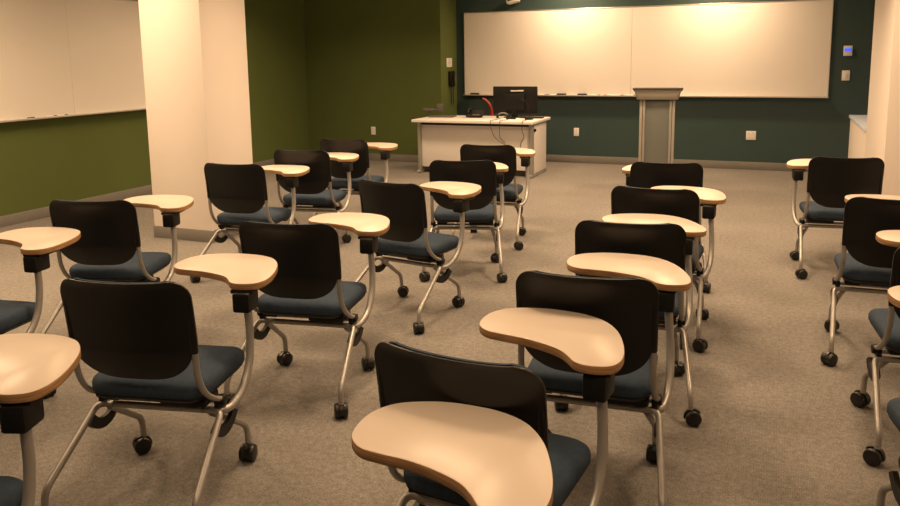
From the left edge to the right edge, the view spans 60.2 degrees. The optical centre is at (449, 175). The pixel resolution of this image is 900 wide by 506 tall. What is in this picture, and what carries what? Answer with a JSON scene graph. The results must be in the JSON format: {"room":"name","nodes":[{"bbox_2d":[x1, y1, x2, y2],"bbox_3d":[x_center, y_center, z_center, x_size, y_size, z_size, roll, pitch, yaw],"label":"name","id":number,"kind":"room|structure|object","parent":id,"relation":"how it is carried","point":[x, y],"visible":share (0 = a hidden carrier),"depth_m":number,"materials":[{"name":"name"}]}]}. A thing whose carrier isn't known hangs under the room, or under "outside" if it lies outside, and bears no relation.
{"room":"lecture hall","nodes":[
{"label":"lecture hall","id":0,"kind":"room"},
{"bbox_2d":[0,0,309,215],"bbox_3d":[-4.585,-0.802,6.573,0.200,2.780,13.516,3,9,22],"label":"wall","id":1,"kind":"structure","parent":0,"point":[73,158],"depth_m":8.69,"materials":[{"name":"green paint"}]},
{"bbox_2d":[0,0,145,122],"bbox_3d":[-3.855,-1.225,7.912,0.091,1.220,4.880,3,9,22],"label":"whiteboard","id":2,"kind":"object","parent":1,"relation":"attached to","point":[58,57],"visible":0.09,"depth_m":7.91,"materials":[{"name":"ceramic"}]},
{"bbox_2d":[0,108,145,122],"bbox_3d":[-3.847,-0.631,8.003,0.091,0.019,4.880,3,9,22],"label":"marker tray","id":3,"kind":"object","parent":2,"relation":"on","point":[13,118],"depth_m":7.89,"materials":[{"name":"metal"}]},
{"bbox_2d":[0,159,274,227],"bbox_3d":[-4.585,0.569,6.458,0.012,0.104,12.507,3,9,22],"label":"baseboard","id":4,"kind":"structure","parent":1,"relation":"attached to","point":[16,218],"depth_m":8.25,"materials":[{"name":"grey rubber"}]},
{"bbox_2d":[138,0,252,230],"bbox_3d":[-2.203,-0.864,6.760,0.632,2.780,0.597,3,9,22],"label":"pillar","id":5,"kind":"structure","parent":0,"point":[194,52],"depth_m":6.55,"materials":[{"name":"beige paint"}]},
{"bbox_2d":[153,225,238,242],"bbox_3d":[-2.185,0.459,6.963,0.648,0.104,0.613,3,9,22],"label":"baseboard","id":6,"kind":"structure","parent":5,"relation":"attached to","point":[159,231],"depth_m":6.67,"materials":[{"name":"grey rubber"}]},
{"bbox_2d":[304,0,456,154],"bbox_3d":[-1.018,-1.668,11.903,2.256,2.780,0.809,3,9,22],"label":"wall","id":7,"kind":"structure","parent":0,"point":[377,64],"depth_m":11.52,"materials":[{"name":"green paint"}]},
{"bbox_2d":[371,127,375,134],"bbox_3d":[-1.154,-0.679,11.668,0.074,0.118,0.011,3,9,22],"label":"wall outlet","id":8,"kind":"object","parent":7,"relation":"attached to","point":[373,130],"visible":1,"depth_m":11.66,"materials":[{"name":"white plastic"}]},
{"bbox_2d":[369,153,417,161],"bbox_3d":[-1.146,-0.285,11.726,2.256,0.104,0.012,3,9,22],"label":"baseboard","id":9,"kind":"structure","parent":7,"relation":"attached to","point":[393,157],"depth_m":11.57,"materials":[{"name":"grey rubber"}]},
{"bbox_2d":[446,58,451,66],"bbox_3d":[-0.010,-1.661,11.375,0.009,0.130,0.200,3,9,22],"label":"plate","id":10,"kind":"object","parent":7,"relation":"attached to","point":[448,60],"visible":1,"depth_m":11.37,"materials":[{"name":"white plastic"}]},
{"bbox_2d":[448,70,455,104],"bbox_3d":[0.056,-1.306,11.464,0.095,0.505,0.200,3,9,22],"label":"wall telephone","id":11,"kind":"object","parent":7,"relation":"attached to","point":[451,74],"visible":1,"depth_m":11.38,"materials":[{"name":"black plastic"}]},
{"bbox_2d":[0,160,899,505],"bbox_3d":[-0.491,0.822,5.113,9.022,0.100,13.516,3,9,22],"label":"floor","id":12,"kind":"structure","parent":0,"point":[780,425],"depth_m":3.68,"materials":[{"name":"carpet"}]},
{"bbox_2d":[0,333,80,505],"bbox_3d":[-1.331,0.846,1.957,0.642,0.832,0.962,0,9,3],"label":"chair","id":13,"kind":"object","parent":12,"relation":"on","point":[32,365],"visible":1,"depth_m":2.02,"materials":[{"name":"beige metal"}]},
{"bbox_2d":[0,227,80,398],"bbox_3d":[-2.109,0.621,3.494,0.627,0.832,0.954,1,9,13],"label":"chair","id":14,"kind":"object","parent":12,"relation":"on","point":[36,244],"visible":0.69,"depth_m":3.49,"materials":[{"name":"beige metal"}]},
{"bbox_2d":[40,195,193,333],"bbox_3d":[-1.813,0.482,4.371,0.614,0.832,0.980,0,9,5],"label":"chair","id":15,"kind":"object","parent":12,"relation":"on","point":[108,244],"visible":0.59,"depth_m":4.06,"materials":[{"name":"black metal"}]},
{"bbox_2d":[41,253,277,505],"bbox_3d":[-1.005,0.697,2.896,0.615,0.832,0.981,1,9,9],"label":"chair","id":16,"kind":"object","parent":12,"relation":"on","point":[140,338],"visible":0.97,"depth_m":2.62,"materials":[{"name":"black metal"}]},
{"bbox_2d":[72,278,180,284],"bbox_3d":[-1.063,0.506,2.575,0.428,0.352,0.099,1,9,9],"label":"cushion","id":17,"kind":"object","parent":16,"relation":"on","point":[75,281],"depth_m":2.50,"materials":[{"name":"blue fabric"}]},
{"bbox_2d":[190,163,309,282],"bbox_3d":[-1.405,0.275,5.688,0.636,0.832,0.960,2,9,15],"label":"chair","id":18,"kind":"object","parent":12,"relation":"on","point":[239,191],"visible":0.74,"depth_m":5.40,"materials":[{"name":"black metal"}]},
{"bbox_2d":[222,212,389,418],"bbox_3d":[-0.634,0.560,3.756,0.620,0.832,0.963,1,9,12],"label":"chair","id":19,"kind":"object","parent":12,"relation":"on","point":[307,283],"visible":0.88,"depth_m":3.46,"materials":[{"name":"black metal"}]},
{"bbox_2d":[250,221,323,224],"bbox_3d":[-0.706,0.371,3.430,0.428,0.352,0.099,1,9,12],"label":"cushion","id":20,"kind":"object","parent":19,"relation":"on","point":[251,222],"depth_m":3.36,"materials":[{"name":"blue fabric"}]},
{"bbox_2d":[274,149,358,242],"bbox_3d":[-1.088,0.157,6.430,0.655,0.832,0.960,1,9,12],"label":"chair","id":21,"kind":"object","parent":12,"relation":"on","point":[312,191],"visible":0.7,"depth_m":6.16,"materials":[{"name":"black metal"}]},
{"bbox_2d":[312,139,397,216],"bbox_3d":[-0.841,0.037,7.192,0.616,0.832,0.981,2,9,17],"label":"chair","id":22,"kind":"object","parent":12,"relation":"on","point":[360,147],"visible":0.56,"depth_m":6.90,"materials":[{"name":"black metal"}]},
{"bbox_2d":[355,179,480,333],"bbox_3d":[-0.192,0.396,4.789,0.637,0.832,0.962,5,10,32],"label":"chair","id":23,"kind":"object","parent":12,"relation":"on","point":[408,237],"visible":0.86,"depth_m":4.54,"materials":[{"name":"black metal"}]},
{"bbox_2d":[351,401,552,505],"bbox_3d":[-0.125,0.906,1.458,0.646,0.832,0.963,1,9,14],"label":"chair","id":24,"kind":"object","parent":12,"relation":"on","point":[489,457],"visible":1,"depth_m":1.64,"materials":[{"name":"beige laminate"}]},
{"bbox_2d":[419,160,507,282],"bbox_3d":[0.124,0.250,5.713,0.613,0.832,0.969,0,9,5],"label":"chair","id":25,"kind":"object","parent":12,"relation":"on","point":[481,214],"visible":0.84,"depth_m":5.40,"materials":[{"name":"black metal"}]},
{"bbox_2d":[411,115,549,177],"bbox_3d":[0.420,-0.406,10.331,1.660,0.723,0.830,3,9,22],"label":"desk","id":26,"kind":"object","parent":12,"relation":"on","point":[438,138],"visible":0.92,"depth_m":10.12,"materials":[{"name":"white laminate"}]},
{"bbox_2d":[423,104,456,117],"bbox_3d":[-0.157,-0.894,10.601,0.455,0.175,0.240,2,9,17],"label":"camera","id":27,"kind":"object","parent":26,"relation":"on","point":[439,106],"visible":1,"depth_m":10.61,"materials":[{"name":"grey plastic"}]},
{"bbox_2d":[466,108,484,117],"bbox_3d":[0.342,-0.849,10.429,0.230,0.125,0.182,2,9,17],"label":"desk telephone","id":28,"kind":"object","parent":26,"relation":"on","point":[471,113],"visible":1,"depth_m":10.39,"materials":[{"name":"black plastic"}]},
{"bbox_2d":[496,112,509,117],"bbox_3d":[0.698,-0.795,10.201,0.176,0.078,0.059,2,9,17],"label":"headset","id":29,"kind":"object","parent":26,"relation":"on","point":[497,115],"visible":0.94,"depth_m":10.19,"materials":[{"name":"black plastic"}]},
{"bbox_2d":[493,86,537,117],"bbox_3d":[0.859,-0.981,10.302,0.615,0.410,0.180,3,9,22],"label":"computer monitor","id":30,"kind":"object","parent":26,"relation":"on","point":[506,99],"visible":0.89,"depth_m":10.29,"materials":[{"name":"black plastic"}]},
{"bbox_2d":[520,99,532,119],"bbox_3d":[0.979,-0.857,9.942,0.163,0.270,0.110,3,9,22],"label":"gooseneck microphone","id":31,"kind":"object","parent":26,"relation":"on","point":[529,117],"visible":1,"depth_m":9.93,"materials":[{"name":"black plastic"}]},
{"bbox_2d":[523,116,543,117],"bbox_3d":[1.097,-0.768,10.170,0.260,0.021,0.120,2,9,20],"label":"keyboard","id":32,"kind":"object","parent":26,"relation":"on","point":[524,116],"visible":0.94,"depth_m":10.15,"materials":[{"name":"black plastic"}]},
{"bbox_2d":[451,144,534,249],"bbox_3d":[0.407,0.107,6.622,0.623,0.832,0.957,2,9,16],"label":"chair","id":33,"kind":"object","parent":12,"relation":"on","point":[504,154],"visible":0.59,"depth_m":6.29,"materials":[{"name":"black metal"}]},
{"bbox_2d":[374,308,624,505],"bbox_3d":[0.151,0.791,2.183,0.602,0.832,0.894,4,10,28],"label":"chair","id":34,"kind":"object","parent":12,"relation":"on","point":[591,346],"visible":0.58,"depth_m":2.05,"materials":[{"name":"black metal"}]},
{"bbox_2d":[389,341,532,371],"bbox_3d":[0.020,0.593,1.911,0.428,0.352,0.099,4,10,28],"label":"cushion","id":35,"kind":"object","parent":34,"relation":"on","point":[402,358],"depth_m":1.86,"materials":[{"name":"blue fabric"}]},
{"bbox_2d":[516,253,690,505],"bbox_3d":[0.541,0.681,2.855,0.639,0.830,0.926,2,9,17],"label":"chair","id":36,"kind":"object","parent":12,"relation":"on","point":[639,287],"visible":0.66,"depth_m":2.60,"materials":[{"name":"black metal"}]},
{"bbox_2d":[532,270,641,278],"bbox_3d":[0.448,0.487,2.565,0.428,0.352,0.099,2,9,17],"label":"cushion","id":37,"kind":"object","parent":36,"relation":"on","point":[536,274],"depth_m":2.52,"materials":[{"name":"blue fabric"}]},
{"bbox_2d":[554,213,706,426],"bbox_3d":[0.867,0.555,3.650,0.640,0.830,0.915,2,9,15],"label":"chair","id":38,"kind":"object","parent":12,"relation":"on","point":[669,238],"visible":0.55,"depth_m":3.33,"materials":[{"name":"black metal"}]},
{"bbox_2d":[591,220,672,223],"bbox_3d":[0.773,0.363,3.346,0.428,0.352,0.099,2,9,15],"label":"cushion","id":39,"kind":"object","parent":38,"relation":"on","point":[592,221],"depth_m":3.30,"materials":[{"name":"blue fabric"}]},
{"bbox_2d":[633,87,682,162],"bbox_3d":[2.437,-0.471,9.149,0.560,1.155,0.540,2,9,15],"label":"lectern","id":40,"kind":"object","parent":12,"relation":"on","point":[656,118],"visible":0.66,"depth_m":8.98,"materials":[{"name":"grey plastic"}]},
{"bbox_2d":[622,161,710,292],"bbox_3d":[1.508,0.270,5.463,0.610,0.832,0.969,2,9,15],"label":"chair","id":41,"kind":"object","parent":12,"relation":"on","point":[640,174],"visible":0.37,"depth_m":5.10,"materials":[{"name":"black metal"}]},
{"bbox_2d":[611,186,725,351],"bbox_3d":[1.242,0.423,4.483,0.629,0.832,0.970,3,10,25],"label":"chair","id":42,"kind":"object","parent":12,"relation":"on","point":[685,202],"visible":0.55,"depth_m":4.17,"materials":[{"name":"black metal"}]},
{"bbox_2d":[787,156,884,278],"bbox_3d":[2.764,0.234,5.582,0.633,0.832,0.985,2,9,16],"label":"chair","id":43,"kind":"object","parent":12,"relation":"on","point":[829,179],"visible":0.77,"depth_m":5.29,"materials":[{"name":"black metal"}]},
{"bbox_2d":[820,194,899,366],"bbox_3d":[2.277,0.470,4.085,0.631,0.832,0.985,2,9,20],"label":"chair","id":44,"kind":"object","parent":12,"relation":"on","point":[868,262],"visible":0.95,"depth_m":3.84,"materials":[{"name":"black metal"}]},
{"bbox_2d":[850,230,899,466],"bbox_3d":[1.974,0.613,3.178,0.631,0.832,0.968,2,9,17],"label":"chair","id":45,"kind":"object","parent":12,"relation":"on","point":[885,321],"visible":0.93,"depth_m":3.05,"materials":[{"name":"silver metal"}]},
{"bbox_2d":[876,285,899,505],"bbox_3d":[1.583,0.749,2.326,0.643,0.832,0.978,1,9,13],"label":"chair","id":46,"kind":"object","parent":12,"relation":"on","point":[893,293],"visible":1,"depth_m":2.42,"materials":[{"name":"silver metal"}]},
{"bbox_2d":[482,98,492,115],"bbox_3d":[0.763,-0.612,10.897,0.619,0.950,0.584,0,9,2],"label":"office chair","id":47,"kind":"object","parent":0,"point":[485,99],"visible":0.05,"depth_m":10.69,"materials":[{"name":"red plastic"}]},
{"bbox_2d":[456,0,874,162],"bbox_3d":[3.080,-1.515,10.541,6.366,2.780,0.200,3,9,22],"label":"wall","id":48,"kind":"structure","parent":0,"point":[706,128],"depth_m":10.32,"materials":[{"name":"teal paint"}]},
{"bbox_2d":[506,0,519,4],"bbox_3d":[0.905,-2.556,11.093,0.185,0.211,0.157,3,9,22],"label":"wall device","id":49,"kind":"object","parent":48,"relation":"attached to","point":[509,2],"visible":1,"depth_m":11.05,"materials":[{"name":"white plastic"}]},
{"bbox_2d":[574,128,578,135],"bbox_3d":[1.809,-0.627,11.100,0.074,0.118,0.011,3,9,22],"label":"wall outlet","id":50,"kind":"object","parent":48,"relation":"attached to","point":[576,130],"visible":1,"depth_m":11.10,"materials":[{"name":"white plastic"}]},
{"bbox_2d":[463,0,833,97],"bbox_3d":[2.477,-1.696,10.606,4.924,1.220,0.091,3,9,22],"label":"whiteboard","id":51,"kind":"object","parent":48,"relation":"attached to","point":[764,49],"visible":1,"depth_m":10.48,"materials":[{"name":"ceramic"}]},
{"bbox_2d":[463,94,827,97],"bbox_3d":[2.485,-1.103,10.697,4.924,0.019,0.091,3,9,22],"label":"marker tray","id":52,"kind":"object","parent":51,"relation":"on","point":[597,95],"depth_m":10.23,"materials":[{"name":"metal"}]},
{"bbox_2d":[546,155,807,171],"bbox_3d":[2.582,-0.201,10.842,5.312,0.104,0.012,3,9,22],"label":"baseboard","id":53,"kind":"structure","parent":48,"relation":"attached to","point":[549,158],"depth_m":10.54,"materials":[{"name":"grey rubber"}]},
{"bbox_2d":[746,131,755,139],"bbox_3d":[3.963,-0.531,10.211,0.122,0.118,0.011,3,9,22],"label":"wall outlet","id":54,"kind":"object","parent":48,"relation":"attached to","point":[750,135],"visible":1,"depth_m":10.21,"materials":[{"name":"white plastic"}]},
{"bbox_2d":[841,70,849,80],"bbox_3d":[4.941,-1.253,9.683,0.090,0.125,0.016,3,9,22],"label":"light switch","id":55,"kind":"object","parent":48,"relation":"attached to","point":[845,73],"visible":1,"depth_m":9.68,"materials":[{"name":"white plastic"}]},
{"bbox_2d":[843,46,852,55],"bbox_3d":[4.941,-1.553,9.630,0.098,0.125,0.026,3,9,22],"label":"thermostat","id":56,"kind":"object","parent":48,"relation":"attached to","point":[847,51],"visible":1,"depth_m":9.62,"materials":[{"name":"white plastic"}]},
{"bbox_2d":[848,119,865,157],"bbox_3d":[5.161,-0.220,8.750,1.042,0.706,1.851,3,9,22],"label":"wall ledge","id":57,"kind":"object","parent":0,"point":[857,136],"visible":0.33,"depth_m":8.93,"materials":[{"name":"beige paint"}]},
{"bbox_2d":[849,115,866,131],"bbox_3d":[5.147,-0.589,8.697,1.062,0.040,1.851,3,9,22],"label":"trim ledge","id":58,"kind":"object","parent":57,"relation":"on","point":[860,120],"visible":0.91,"depth_m":8.93,"materials":[{"name":"laminate"}]},
{"bbox_2d":[865,0,899,195],"bbox_3d":[4.505,-1.002,7.064,1.042,2.780,1.499,3,9,22],"label":"column","id":59,"kind":"structure","parent":0,"point":[883,116],"depth_m":6.74,"materials":[{"name":"beige paint"}]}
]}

